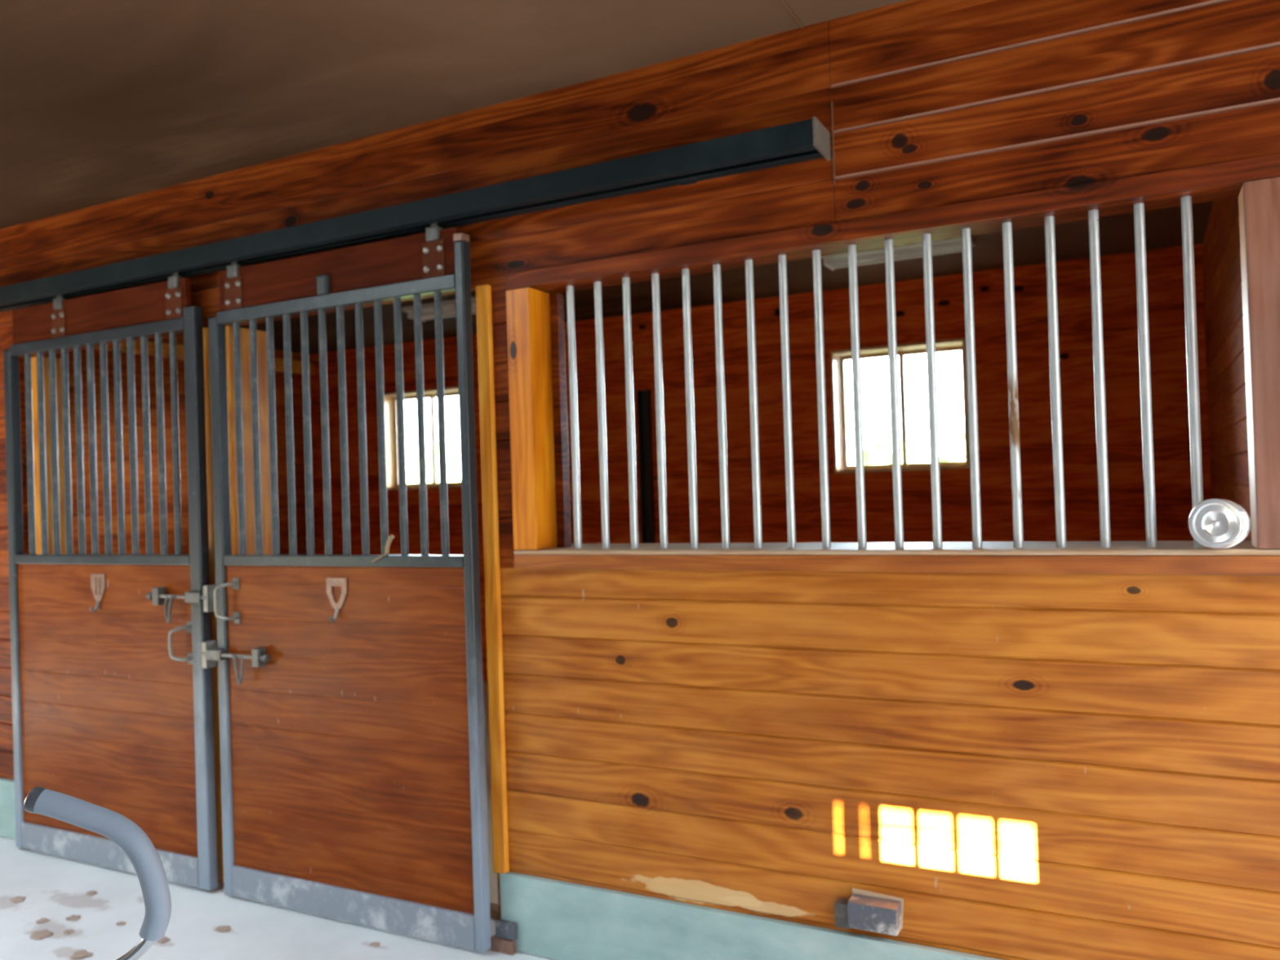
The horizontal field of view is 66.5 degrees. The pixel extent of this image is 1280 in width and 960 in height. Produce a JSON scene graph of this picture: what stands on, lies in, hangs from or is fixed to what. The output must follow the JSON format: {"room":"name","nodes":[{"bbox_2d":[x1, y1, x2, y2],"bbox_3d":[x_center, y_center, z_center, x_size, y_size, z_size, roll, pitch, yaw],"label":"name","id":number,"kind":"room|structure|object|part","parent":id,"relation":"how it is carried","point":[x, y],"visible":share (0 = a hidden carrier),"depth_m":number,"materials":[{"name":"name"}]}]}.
{"room":"farm building","nodes":[
{"label":"farm building","id":0,"kind":"room"},
{"bbox_2d":[31,335,315,554],"bbox_3d":[-3.685,0.291,6.920,0.060,2.755,3.609,-2,-1,27],"label":"wall","id":1,"kind":"structure","parent":0,"point":[297,393],"depth_m":7.13,"materials":[{"name":"red wood"}]},
{"bbox_2d":[93,340,315,374],"bbox_3d":[-3.615,-0.958,7.018,0.060,0.100,3.359,-2,-1,27],"label":"trim","id":2,"kind":"structure","parent":1,"relation":"attached to","point":[296,366],"depth_m":7.28,"materials":[{"name":"orange wood"}]},
{"bbox_2d":[0,835,556,959],"bbox_3d":[-1.327,1.595,1.462,18.600,0.120,11.620,-2,-1,27],"label":"floor","id":3,"kind":"structure","parent":0,"point":[55,888],"depth_m":3.43,"materials":[{"name":"concrete"}]},
{"bbox_2d":[9,896,26,902],"bbox_3d":[-2.356,1.587,3.701,0.057,0.009,0.046,-2,-1,27],"label":"clump","id":4,"kind":"object","parent":3,"relation":"on","point":[17,899],"visible":1,"depth_m":3.69,"materials":[{"name":"brown soil"}]},
{"bbox_2d":[30,928,53,939],"bbox_3d":[-2.078,1.574,3.386,0.074,0.012,0.060,-2,-1,27],"label":"clump","id":5,"kind":"object","parent":3,"relation":"on","point":[39,935],"visible":1,"depth_m":3.38,"materials":[{"name":"brown soil"}]},
{"bbox_2d":[35,917,49,924],"bbox_3d":[-2.141,1.579,3.501,0.052,0.007,0.039,-2,-1,27],"label":"clump","id":6,"kind":"object","parent":3,"relation":"on","point":[42,920],"visible":1,"depth_m":3.50,"materials":[{"name":"brown soil"}]},
{"bbox_2d":[63,929,75,934],"bbox_3d":[-1.988,1.574,3.405,0.040,0.006,0.036,-2,-1,-7],"label":"clump","id":7,"kind":"object","parent":3,"relation":"on","point":[67,931],"visible":1,"depth_m":3.40,"materials":[{"name":"brown soil"}]},
{"bbox_2d":[66,914,80,920],"bbox_3d":[-2.039,1.575,3.512,0.048,0.009,0.058,-2,-1,-27],"label":"clump","id":8,"kind":"object","parent":3,"relation":"on","point":[73,917],"visible":1,"depth_m":3.51,"materials":[{"name":"brown soil"}]},
{"bbox_2d":[70,949,93,959],"bbox_3d":[-1.842,1.565,3.225,0.070,0.011,0.058,-2,-1,-10],"label":"clump","id":9,"kind":"object","parent":3,"relation":"on","point":[80,954],"visible":1,"depth_m":3.21,"materials":[{"name":"brown soil"}]},
{"bbox_2d":[85,890,97,895],"bbox_3d":[-2.101,1.580,3.738,0.054,0.008,0.037,-2,-1,27],"label":"clump","id":10,"kind":"object","parent":3,"relation":"on","point":[91,892],"visible":1,"depth_m":3.73,"materials":[{"name":"brown soil"}]},
{"bbox_2d":[23,786,171,959],"bbox_3d":[-1.029,1.020,1.626,0.421,1.014,0.320,-2,-1,27],"label":"pipe","id":11,"kind":"object","parent":3,"relation":"on","point":[145,860],"visible":1,"depth_m":1.63,"materials":[{"name":"grey plastic"}]},
{"bbox_2d":[115,920,125,925],"bbox_3d":[-1.840,1.570,3.461,0.039,0.006,0.032,-2,-1,27],"label":"clump","id":12,"kind":"object","parent":3,"relation":"on","point":[119,923],"visible":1,"depth_m":3.45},
{"bbox_2d":[156,936,170,943],"bbox_3d":[-1.621,1.561,3.317,0.048,0.006,0.036,-2,-1,27],"label":"clump","id":13,"kind":"object","parent":3,"relation":"on","point":[165,939],"visible":0.8,"depth_m":3.31,"materials":[{"name":"brown soil"}]},
{"bbox_2d":[215,925,231,932],"bbox_3d":[-1.446,1.555,3.387,0.050,0.009,0.047,-2,-1,-14],"label":"clump","id":14,"kind":"object","parent":3,"relation":"on","point":[222,928],"visible":1,"depth_m":3.38,"materials":[{"name":"brown soil"}]},
{"bbox_2d":[369,942,380,946],"bbox_3d":[-0.876,1.536,3.232,0.032,0.005,0.037,-2,-1,-23],"label":"clump","id":15,"kind":"object","parent":3,"relation":"on","point":[373,944],"visible":1,"depth_m":3.23,"materials":[{"name":"brown soil"}]},
{"bbox_2d":[483,680,499,912],"bbox_3d":[-0.578,1.538,5.399,6.750,0.029,3.400,-2,-1,27],"label":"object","id":16,"kind":"object","parent":3,"relation":"on","point":[493,882],"visible":0.02,"depth_m":4.45,"materials":[{"name":"grey metal"}]},
{"bbox_2d":[490,919,517,955],"bbox_3d":[-0.439,1.476,3.155,0.093,0.098,0.026,-2,-1,27],"label":"floor guide","id":17,"kind":"object","parent":3,"relation":"on","point":[504,940],"visible":1,"depth_m":3.14,"materials":[{"name":"grey metal"}]},
{"bbox_2d":[0,0,1213,354],"bbox_3d":[-1.195,-1.276,1.383,18.300,0.100,11.910,-2,-1,27],"label":"ceiling","id":18,"kind":"structure","parent":0,"point":[102,101],"depth_m":2.98,"materials":[{"name":"brown wood"}]},
{"bbox_2d":[401,305,413,319],"bbox_3d":[-1.487,-1.129,6.379,0.309,0.070,0.357,-2,-1,27],"label":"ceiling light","id":19,"kind":"object","parent":18,"relation":"attached to","point":[409,309],"depth_m":6.54,"materials":[{"name":"white plastic"}]},
{"bbox_2d":[421,302,434,321],"bbox_3d":[-1.393,-1.131,6.398,0.461,0.070,0.474,-2,-1,27],"label":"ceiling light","id":20,"kind":"object","parent":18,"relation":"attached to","point":[427,309],"depth_m":6.51,"materials":[{"name":"white plastic"}]},
{"bbox_2d":[441,299,456,318],"bbox_3d":[-1.240,-1.137,6.308,0.442,0.070,0.454,-2,-1,27],"label":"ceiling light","id":21,"kind":"object","parent":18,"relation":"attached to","point":[448,308],"depth_m":6.43,"materials":[{"name":"white plastic"}]},
{"bbox_2d":[471,296,476,314],"bbox_3d":[-1.059,-1.144,6.214,0.355,0.070,0.452,-2,-1,27],"label":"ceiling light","id":22,"kind":"object","parent":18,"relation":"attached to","point":[473,299],"depth_m":6.34,"materials":[{"name":"white plastic"}]},
{"bbox_2d":[821,253,848,270],"bbox_3d":[1.083,-1.223,5.318,0.182,0.070,0.354,-2,-1,27],"label":"ceiling light","id":23,"kind":"object","parent":18,"relation":"attached to","point":[839,260],"depth_m":5.37,"materials":[{"name":"white plastic"}]},
{"bbox_2d":[856,247,884,266],"bbox_3d":[1.233,-1.229,5.229,0.224,0.070,0.333,-2,-1,27],"label":"ceiling light","id":24,"kind":"object","parent":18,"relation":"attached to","point":[873,255],"depth_m":5.29,"materials":[{"name":"white plastic"}]},
{"bbox_2d":[893,242,923,261],"bbox_3d":[1.407,-1.235,5.142,0.210,0.070,0.333,-2,-1,27],"label":"ceiling light","id":25,"kind":"object","parent":18,"relation":"attached to","point":[913,251],"depth_m":5.20,"materials":[{"name":"white plastic"}]},
{"bbox_2d":[931,236,962,255],"bbox_3d":[1.584,-1.242,5.051,0.195,0.070,0.333,-2,-1,27],"label":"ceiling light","id":26,"kind":"object","parent":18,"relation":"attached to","point":[953,245],"depth_m":5.11,"materials":[{"name":"white plastic"}]},
{"bbox_2d":[0,0,1279,959],"bbox_3d":[-2.886,0.239,4.456,12.000,2.755,0.040,-2,-1,27],"label":"wall","id":27,"kind":"structure","parent":0,"point":[1039,766],"depth_m":2.64,"materials":[{"name":"brown wood"}]},
{"bbox_2d":[0,777,15,839],"bbox_3d":[-5.473,1.582,5.742,6.135,0.258,0.023,-2,-1,27],"label":"baseboard","id":28,"kind":"structure","parent":27,"relation":"attached to","point":[7,817],"depth_m":4.39,"materials":[{"name":"teal paint"}]},
{"bbox_2d":[31,356,66,554],"bbox_3d":[-2.696,0.528,4.457,0.120,2.165,0.130,-2,-1,27],"label":"trim","id":29,"kind":"structure","parent":27,"relation":"attached to","point":[33,360],"depth_m":4.42,"materials":[{"name":"orange wood"}]},
{"bbox_2d":[203,327,223,880],"bbox_3d":[-1.652,0.478,3.795,0.086,2.145,0.021,-2,-1,27],"label":"trim","id":30,"kind":"structure","parent":27,"relation":"attached to","point":[206,332],"depth_m":3.78,"materials":[{"name":"orange wood"}]},
{"bbox_2d":[217,325,272,883],"bbox_3d":[-1.580,0.486,3.878,0.155,2.165,0.190,-2,-1,27],"label":"trim","id":31,"kind":"structure","parent":27,"relation":"attached to","point":[244,332],"depth_m":3.84,"materials":[{"name":"orange wood"}]},
{"bbox_2d":[0,116,831,311],"bbox_3d":[-2.659,-0.803,4.234,7.077,0.084,0.138,-2,-1,27],"label":"door track","id":32,"kind":"object","parent":27,"relation":"attached to","point":[808,140],"visible":0.89,"depth_m":3.12,"materials":[{"name":"black metal"}]},
{"bbox_2d":[3,272,217,890],"bbox_3d":[-2.183,0.391,3.966,1.277,2.368,0.089,-2,-1,27],"label":"gate","id":33,"kind":"object","parent":32,"relation":"hanging from","point":[113,709],"visible":0.97,"depth_m":3.95,"materials":[{"name":"paint"}]},
{"bbox_3d":[-2.718,0.512,4.263,0.046,2.166,0.045,-2,-1,27],"label":"frame post","id":34,"kind":"part","parent":33,"relation":"part of","materials":[{"name":"metal"}]},
{"bbox_3d":[-2.446,-0.659,4.109,0.090,0.120,0.005,-2,-1,27],"label":"hanger plate","id":35,"kind":"part","parent":33,"relation":"part of","materials":[{"name":"brown metal"}]},
{"bbox_3d":[-2.237,-0.582,4.012,1.112,0.046,0.043,-2,-1,27],"label":"rail","id":36,"kind":"part","parent":33,"relation":"part of","materials":[{"name":"grey metal"}]},
{"bbox_3d":[-2.237,-0.683,4.019,1.112,0.156,0.024,-2,-1,27],"label":"header panel","id":37,"kind":"part","parent":33,"relation":"part of","materials":[{"name":"brown wood"}]},
{"bbox_3d":[-2.208,0.325,4.002,1.112,0.038,0.043,-2,-1,27],"label":"rail","id":38,"kind":"part","parent":33,"relation":"part of","materials":[{"name":"grey metal"}]},
{"bbox_3d":[-2.188,0.903,3.999,1.112,1.119,0.025,-2,-1,27],"label":"panel","id":39,"kind":"part","parent":33,"relation":"part of","materials":[{"name":"brown wood"}]},
{"bbox_3d":[-2.169,1.518,3.990,1.112,0.111,0.043,-2,-1,27],"label":"kick rail","id":40,"kind":"part","parent":33,"relation":"part of","materials":[{"name":"metal"}]},
{"bbox_3d":[-1.884,0.451,3.799,0.072,0.068,0.042,-2,-1,27],"label":"latch knob","id":41,"kind":"part","parent":33,"relation":"part of","materials":[{"name":"metal"}]},
{"bbox_3d":[-1.795,0.492,3.738,0.064,0.109,0.021,-2,-1,27],"label":"latch lever","id":42,"kind":"part","parent":33,"relation":"part of","materials":[{"name":"metal"}]},
{"bbox_3d":[-1.804,-0.683,3.783,0.090,0.120,0.005,-2,-1,27],"label":"hanger plate","id":43,"kind":"part","parent":33,"relation":"part of","materials":[{"name":"brown metal"}]},
{"bbox_3d":[-1.759,0.625,3.725,0.082,0.135,0.029,-2,-1,-9],"label":"pull handle","id":44,"kind":"part","parent":33,"relation":"part of","materials":[{"name":"metal"}]},
{"bbox_3d":[-1.681,0.446,3.735,0.062,2.221,0.045,-2,-1,27],"label":"frame post","id":45,"kind":"part","parent":33,"relation":"part of","materials":[{"name":"metal"}]},
{"bbox_3d":[-1.621,0.446,3.685,0.024,0.100,0.050,-2,-1,27],"label":"strike plate","id":46,"kind":"part","parent":33,"relation":"part of","materials":[{"name":"metal"}]},
{"bbox_2d":[201,222,491,952],"bbox_3d":[-1.092,0.350,3.413,1.249,2.368,0.093,-2,-1,27],"label":"gate","id":47,"kind":"object","parent":32,"relation":"hanging from","point":[351,704],"visible":0.98,"depth_m":3.37,"materials":[{"name":"paint"}]},
{"bbox_3d":[-1.627,0.658,3.689,0.024,0.100,0.050,-2,-1,27],"label":"strike plate","id":48,"kind":"part","parent":47,"relation":"part of","materials":[{"name":"metal"}]},
{"bbox_3d":[-1.563,0.469,3.675,0.048,2.166,0.045,-2,-1,27],"label":"frame post","id":49,"kind":"part","parent":47,"relation":"part of","materials":[{"name":"metal"}]},
{"bbox_3d":[-1.535,0.449,3.611,0.082,0.141,0.029,-2,-1,-9],"label":"pull handle","id":50,"kind":"part","parent":47,"relation":"part of","materials":[{"name":"metal"}]},
{"bbox_3d":[-1.512,-0.694,3.634,0.090,0.120,0.005,-2,-1,27],"label":"hanger plate","id":51,"kind":"part","parent":47,"relation":"part of","materials":[{"name":"brown metal"}]},
{"bbox_3d":[-1.473,0.692,3.575,0.064,0.109,0.021,-2,-1,27],"label":"latch lever","id":52,"kind":"part","parent":47,"relation":"part of","materials":[{"name":"metal"}]},
{"bbox_3d":[-1.367,0.643,3.537,0.072,0.068,0.042,-2,-1,27],"label":"latch knob","id":53,"kind":"part","parent":47,"relation":"part of","materials":[{"name":"metal"}]},
{"bbox_3d":[-1.083,-0.626,3.425,1.107,0.046,0.043,-2,-1,27],"label":"rail","id":54,"kind":"part","parent":47,"relation":"part of","materials":[{"name":"grey metal"}]},
{"bbox_3d":[-1.083,-0.727,3.432,1.107,0.156,0.024,-2,-1,27],"label":"header panel","id":55,"kind":"part","parent":47,"relation":"part of","materials":[{"name":"brown wood"}]},
{"bbox_3d":[-1.054,0.282,3.416,1.107,0.038,0.043,-2,-1,27],"label":"rail","id":56,"kind":"part","parent":47,"relation":"part of","materials":[{"name":"grey metal"}]},
{"bbox_3d":[-1.034,0.860,3.412,1.107,1.119,0.025,-2,-1,27],"label":"panel","id":57,"kind":"part","parent":47,"relation":"part of","materials":[{"name":"brown wood"}]},
{"bbox_3d":[-1.015,1.474,3.403,1.107,0.111,0.043,-2,-1,27],"label":"kick rail","id":58,"kind":"part","parent":47,"relation":"part of","materials":[{"name":"metal"}]},
{"bbox_2d":[371,534,394,563],"bbox_3d":[-0.867,0.232,3.287,0.100,0.096,0.016,-2,-1,27],"label":"hay wisp","id":59,"kind":"object","parent":47,"relation":"attached to","point":[391,537],"visible":1,"depth_m":3.27,"materials":[{"name":"beige plant"}]},
{"bbox_3d":[-0.678,-0.725,3.210,0.090,0.120,0.005,-2,-1,27],"label":"hanger plate","id":60,"kind":"part","parent":47,"relation":"part of","materials":[{"name":"brown metal"}]},
{"bbox_3d":[-0.541,0.370,3.155,0.036,2.286,0.045,-2,-1,27],"label":"frame post","id":61,"kind":"part","parent":47,"relation":"part of","materials":[{"name":"metal"}]},
{"bbox_3d":[0.490,-0.919,2.633,0.009,0.078,0.138,-2,-1,27],"label":"plate","id":62,"kind":"part","parent":32,"relation":"part of","materials":[{"name":"metal"}]},
{"bbox_2d":[475,284,509,873],"bbox_3d":[-0.484,0.321,3.199,0.050,1.920,0.023,-2,-1,27],"label":"trim","id":63,"kind":"structure","parent":27,"relation":"attached to","point":[483,293],"depth_m":3.19,"materials":[{"name":"orange wood"}]},
{"bbox_2d":[506,287,557,550],"bbox_3d":[-0.353,-0.196,3.186,0.091,0.840,0.124,-2,-1,27],"label":"trim","id":64,"kind":"structure","parent":27,"relation":"attached to","point":[527,308],"depth_m":3.14,"materials":[{"name":"orange wood"}]},
{"bbox_2d":[549,292,571,547],"bbox_3d":[-0.281,-0.197,3.246,0.068,0.840,0.048,-2,-1,27],"label":"trim","id":65,"kind":"structure","parent":27,"relation":"attached to","point":[557,324],"depth_m":3.22,"materials":[{"name":"red wood"}]},
{"bbox_2d":[566,285,582,548],"bbox_3d":[-0.205,-0.202,3.124,0.027,0.838,0.024,-2,-1,27],"label":"bar","id":66,"kind":"object","parent":27,"relation":"in","point":[570,289],"depth_m":3.12,"materials":[{"name":"silver metal"}]},
{"bbox_2d":[593,281,609,548],"bbox_3d":[-0.115,-0.205,3.078,0.027,0.838,0.024,-2,-1,27],"label":"bar","id":67,"kind":"object","parent":27,"relation":"in","point":[597,285],"depth_m":3.07,"materials":[{"name":"silver metal"}]},
{"bbox_2d":[622,277,638,548],"bbox_3d":[-0.025,-0.209,3.033,0.026,0.839,0.024,-2,-1,27],"label":"bar","id":68,"kind":"object","parent":27,"relation":"in","point":[625,281],"depth_m":3.03,"materials":[{"name":"silver metal"}]},
{"bbox_2d":[651,272,667,548],"bbox_3d":[0.065,-0.212,2.987,0.026,0.840,0.024,-2,-1,27],"label":"bar","id":69,"kind":"object","parent":27,"relation":"in","point":[655,277],"depth_m":2.98,"materials":[{"name":"silver metal"}]},
{"bbox_2d":[681,268,698,548],"bbox_3d":[0.156,-0.215,2.941,0.026,0.840,0.024,-2,-1,27],"label":"bar","id":70,"kind":"object","parent":27,"relation":"in","point":[685,272],"depth_m":2.93,"materials":[{"name":"silver metal"}]},
{"bbox_2d":[712,264,729,548],"bbox_3d":[0.246,-0.218,2.895,0.025,0.839,0.024,-2,-1,27],"label":"bar","id":71,"kind":"object","parent":27,"relation":"in","point":[716,268],"depth_m":2.89,"materials":[{"name":"silver metal"}]},
{"bbox_2d":[499,871,1001,959],"bbox_3d":[1.018,1.345,2.442,3.293,0.243,0.023,-2,-1,27],"label":"baseboard","id":72,"kind":"structure","parent":27,"relation":"attached to","point":[555,919],"depth_m":2.93,"materials":[{"name":"teal paint"}]},
{"bbox_2d":[744,259,762,548],"bbox_3d":[0.336,-0.222,2.849,0.025,0.840,0.024,-2,-1,27],"label":"bar","id":73,"kind":"object","parent":27,"relation":"in","point":[748,263],"depth_m":2.84,"materials":[{"name":"silver metal"}]},
{"bbox_2d":[777,254,795,548],"bbox_3d":[0.426,-0.225,2.803,0.024,0.840,0.024,-2,-1,27],"label":"bar","id":74,"kind":"object","parent":27,"relation":"in","point":[786,385],"depth_m":2.80,"materials":[{"name":"silver metal"}]},
{"bbox_2d":[780,0,803,27],"bbox_3d":[0.159,-1.260,2.147,0.006,0.003,1.299,-2,-1,27],"label":"trim","id":75,"kind":"structure","parent":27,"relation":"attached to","point":[783,2],"depth_m":2.64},
{"bbox_2d":[812,249,831,548],"bbox_3d":[0.516,-0.228,2.758,0.024,0.840,0.024,-2,-1,27],"label":"bar","id":76,"kind":"object","parent":27,"relation":"in","point":[816,256],"depth_m":2.75,"materials":[{"name":"silver metal"}]},
{"bbox_2d":[831,101,835,184],"bbox_3d":[0.531,-0.928,2.686,0.006,0.230,0.006,-2,-1,27],"label":"trim","id":77,"kind":"structure","parent":27,"relation":"attached to","point":[832,114],"depth_m":2.69,"materials":[{"name":"brown wood"}]},
{"bbox_2d":[847,244,866,548],"bbox_3d":[0.606,-0.232,2.712,0.024,0.840,0.024,-2,-1,27],"label":"bar","id":78,"kind":"object","parent":27,"relation":"in","point":[852,260],"depth_m":2.70,"materials":[{"name":"silver metal"}]},
{"bbox_2d":[834,887,903,935],"bbox_3d":[0.613,1.165,2.625,0.180,0.100,0.061,-2,-1,27],"label":"bracket","id":79,"kind":"object","parent":27,"relation":"attached to","point":[865,910],"visible":1,"depth_m":2.60,"materials":[{"name":"metal"}]},
{"bbox_3d":[0.640,1.159,2.643,0.148,0.090,0.002,-2,-1,27],"label":"plate","id":80,"kind":"part","parent":79,"relation":"part of","materials":[{"name":"grey metal"}]},
{"bbox_2d":[505,153,1279,293],"bbox_3d":[1.111,-0.753,2.456,3.399,0.162,0.152,-2,-1,27],"label":"trim","id":81,"kind":"structure","parent":27,"relation":"attached to","point":[1224,180],"depth_m":2.58,"materials":[{"name":"brown wood"}]},
{"bbox_2d":[884,239,903,548],"bbox_3d":[0.696,-0.235,2.666,0.024,0.841,0.024,-2,-1,27],"label":"bar","id":82,"kind":"object","parent":27,"relation":"in","point":[888,243],"depth_m":2.66,"materials":[{"name":"silver metal"}]},
{"bbox_2d":[513,554,1279,575],"bbox_3d":[1.112,0.206,2.387,3.399,0.045,0.024,-2,-1,27],"label":"trim","id":83,"kind":"structure","parent":27,"relation":"attached to","point":[1227,565],"depth_m":2.56,"materials":[{"name":"brown wood"}]},
{"bbox_2d":[513,540,1279,555],"bbox_3d":[1.183,0.175,2.529,3.399,0.014,0.347,-2,-1,27],"label":"trim","id":84,"kind":"structure","parent":27,"relation":"attached to","point":[1164,547],"depth_m":2.65,"materials":[{"name":"grey metal"}]},
{"bbox_2d":[1188,498,1250,548],"bbox_3d":[1.341,0.100,2.257,0.072,0.116,0.115,-1,-1,-38],"label":"canister","id":85,"kind":"object","parent":84,"relation":"on","point":[1213,523],"visible":1,"depth_m":2.24,"materials":[{"name":"silver metal"}]},
{"bbox_2d":[922,233,942,547],"bbox_3d":[0.786,-0.240,2.620,0.024,0.839,0.024,-2,-1,27],"label":"bar","id":86,"kind":"object","parent":27,"relation":"in","point":[926,238],"depth_m":2.61,"materials":[{"name":"silver metal"}]},
{"bbox_2d":[961,227,982,547],"bbox_3d":[0.876,-0.243,2.574,0.024,0.839,0.024,-2,-1,27],"label":"bar","id":87,"kind":"object","parent":27,"relation":"in","point":[966,233],"depth_m":2.57,"materials":[{"name":"silver metal"}]},
{"bbox_2d":[1002,222,1023,547],"bbox_3d":[0.967,-0.246,2.528,0.024,0.839,0.024,-2,-1,27],"label":"bar","id":88,"kind":"object","parent":27,"relation":"in","point":[1007,226],"depth_m":2.52,"materials":[{"name":"silver metal"}]},
{"bbox_2d":[1044,215,1066,547],"bbox_3d":[1.057,-0.249,2.483,0.023,0.840,0.024,-2,-1,27],"label":"bar","id":89,"kind":"object","parent":27,"relation":"in","point":[1049,221],"depth_m":2.47,"materials":[{"name":"silver metal"}]},
{"bbox_2d":[1088,209,1111,547],"bbox_3d":[1.147,-0.253,2.437,0.023,0.840,0.024,-2,-1,27],"label":"bar","id":90,"kind":"object","parent":27,"relation":"in","point":[1093,215],"depth_m":2.43,"materials":[{"name":"silver metal"}]},
{"bbox_2d":[1133,203,1156,547],"bbox_3d":[1.237,-0.256,2.391,0.023,0.840,0.024,-2,-1,27],"label":"bar","id":91,"kind":"object","parent":27,"relation":"in","point":[1144,369],"depth_m":2.38,"materials":[{"name":"silver metal"}]},
{"bbox_2d":[1180,195,1203,509],"bbox_3d":[1.326,-0.305,2.346,0.023,0.749,0.024,-2,-1,27],"label":"bar","id":92,"kind":"object","parent":27,"relation":"in","point":[1185,202],"depth_m":2.34,"materials":[{"name":"silver metal"}]},
{"bbox_2d":[1238,186,1256,547],"bbox_3d":[1.454,-0.264,2.280,0.062,0.840,0.100,-2,-1,27],"label":"trim","id":93,"kind":"structure","parent":27,"relation":"attached to","point":[1240,196],"depth_m":2.29,"materials":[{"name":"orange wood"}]},
{"bbox_2d":[1242,176,1279,549],"bbox_3d":[1.479,-0.265,2.197,0.182,0.840,0.025,-2,-1,27],"label":"wooden post","id":94,"kind":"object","parent":27,"relation":"attached to","point":[1261,197],"depth_m":2.21,"materials":[{"name":"brown wood"}]},
{"bbox_2d":[309,243,1212,680],"bbox_3d":[-1.192,0.220,7.790,12.000,2.755,0.200,-2,-1,27],"label":"wall","id":95,"kind":"structure","parent":0,"point":[1165,269],"depth_m":6.38,"materials":[{"name":"red wood"}]},
{"bbox_2d":[384,386,461,490],"bbox_3d":[-1.739,-0.331,8.063,0.855,0.807,0.204,-2,-1,27],"label":"window","id":96,"kind":"structure","parent":95,"relation":"in","point":[390,401],"depth_m":8.19,"materials":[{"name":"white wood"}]},
{"bbox_3d":[-1.891,-0.325,8.193,0.426,0.767,0.020,-2,-1,27],"label":"sash","id":97,"kind":"part","parent":96,"relation":"part of","materials":[{"name":"beige paint"}]},
{"bbox_3d":[-1.534,-0.338,8.037,0.426,0.767,0.020,-2,-1,27],"label":"sash","id":98,"kind":"part","parent":96,"relation":"part of","materials":[{"name":"beige paint"}]},
{"bbox_2d":[636,389,655,543],"bbox_3d":[0.062,0.451,7.017,0.088,2.195,0.044,-2,-1,27],"label":"channel","id":99,"kind":"object","parent":95,"relation":"attached to","point":[643,397],"visible":0.62,"depth_m":7.02,"materials":[{"name":"black metal"}]},
{"bbox_2d":[830,337,969,473],"bbox_3d":[1.691,-0.460,6.319,0.855,0.807,0.204,-2,-1,27],"label":"window","id":100,"kind":"structure","parent":95,"relation":"in","point":[837,357],"depth_m":6.36,"materials":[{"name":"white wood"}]},
{"bbox_3d":[1.539,-0.454,6.449,0.426,0.767,0.020,-2,-1,27],"label":"sash","id":101,"kind":"part","parent":100,"relation":"part of","materials":[{"name":"beige paint"}]},
{"bbox_3d":[1.896,-0.467,6.293,0.426,0.767,0.020,-2,-1,27],"label":"sash","id":102,"kind":"part","parent":100,"relation":"part of","materials":[{"name":"beige paint"}]},
{"bbox_2d":[1201,197,1251,540],"bbox_3d":[2.397,0.062,3.827,0.060,2.755,3.609,-2,-1,27],"label":"wall","id":103,"kind":"structure","parent":0,"point":[1220,245],"depth_m":4.30,"materials":[{"name":"red wood"}]},
{"label":"outside","id":104,"kind":"structure","parent":0,"visible":0},
{"bbox_3d":[4.360,1.686,11.976,120.000,0.195,140.000,-2,-1,27],"label":"ground","id":105,"kind":"structure","parent":104,"visible":0},
{"bbox_2d":[405,442,460,483],"bbox_3d":[-7.076,0.385,33.554,2.181,3.611,2.213,-2,-1,27],"label":"shrub","id":106,"kind":"object","parent":105,"relation":"on","point":[453,473],"visible":0.13,"depth_m":33.07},
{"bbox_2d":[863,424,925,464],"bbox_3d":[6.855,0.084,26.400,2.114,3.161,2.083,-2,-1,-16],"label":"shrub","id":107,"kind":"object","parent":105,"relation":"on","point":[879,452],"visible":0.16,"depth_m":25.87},
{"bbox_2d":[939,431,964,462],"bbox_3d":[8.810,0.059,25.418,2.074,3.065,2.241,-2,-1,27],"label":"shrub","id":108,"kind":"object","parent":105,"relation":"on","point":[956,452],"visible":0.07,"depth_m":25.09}
]}

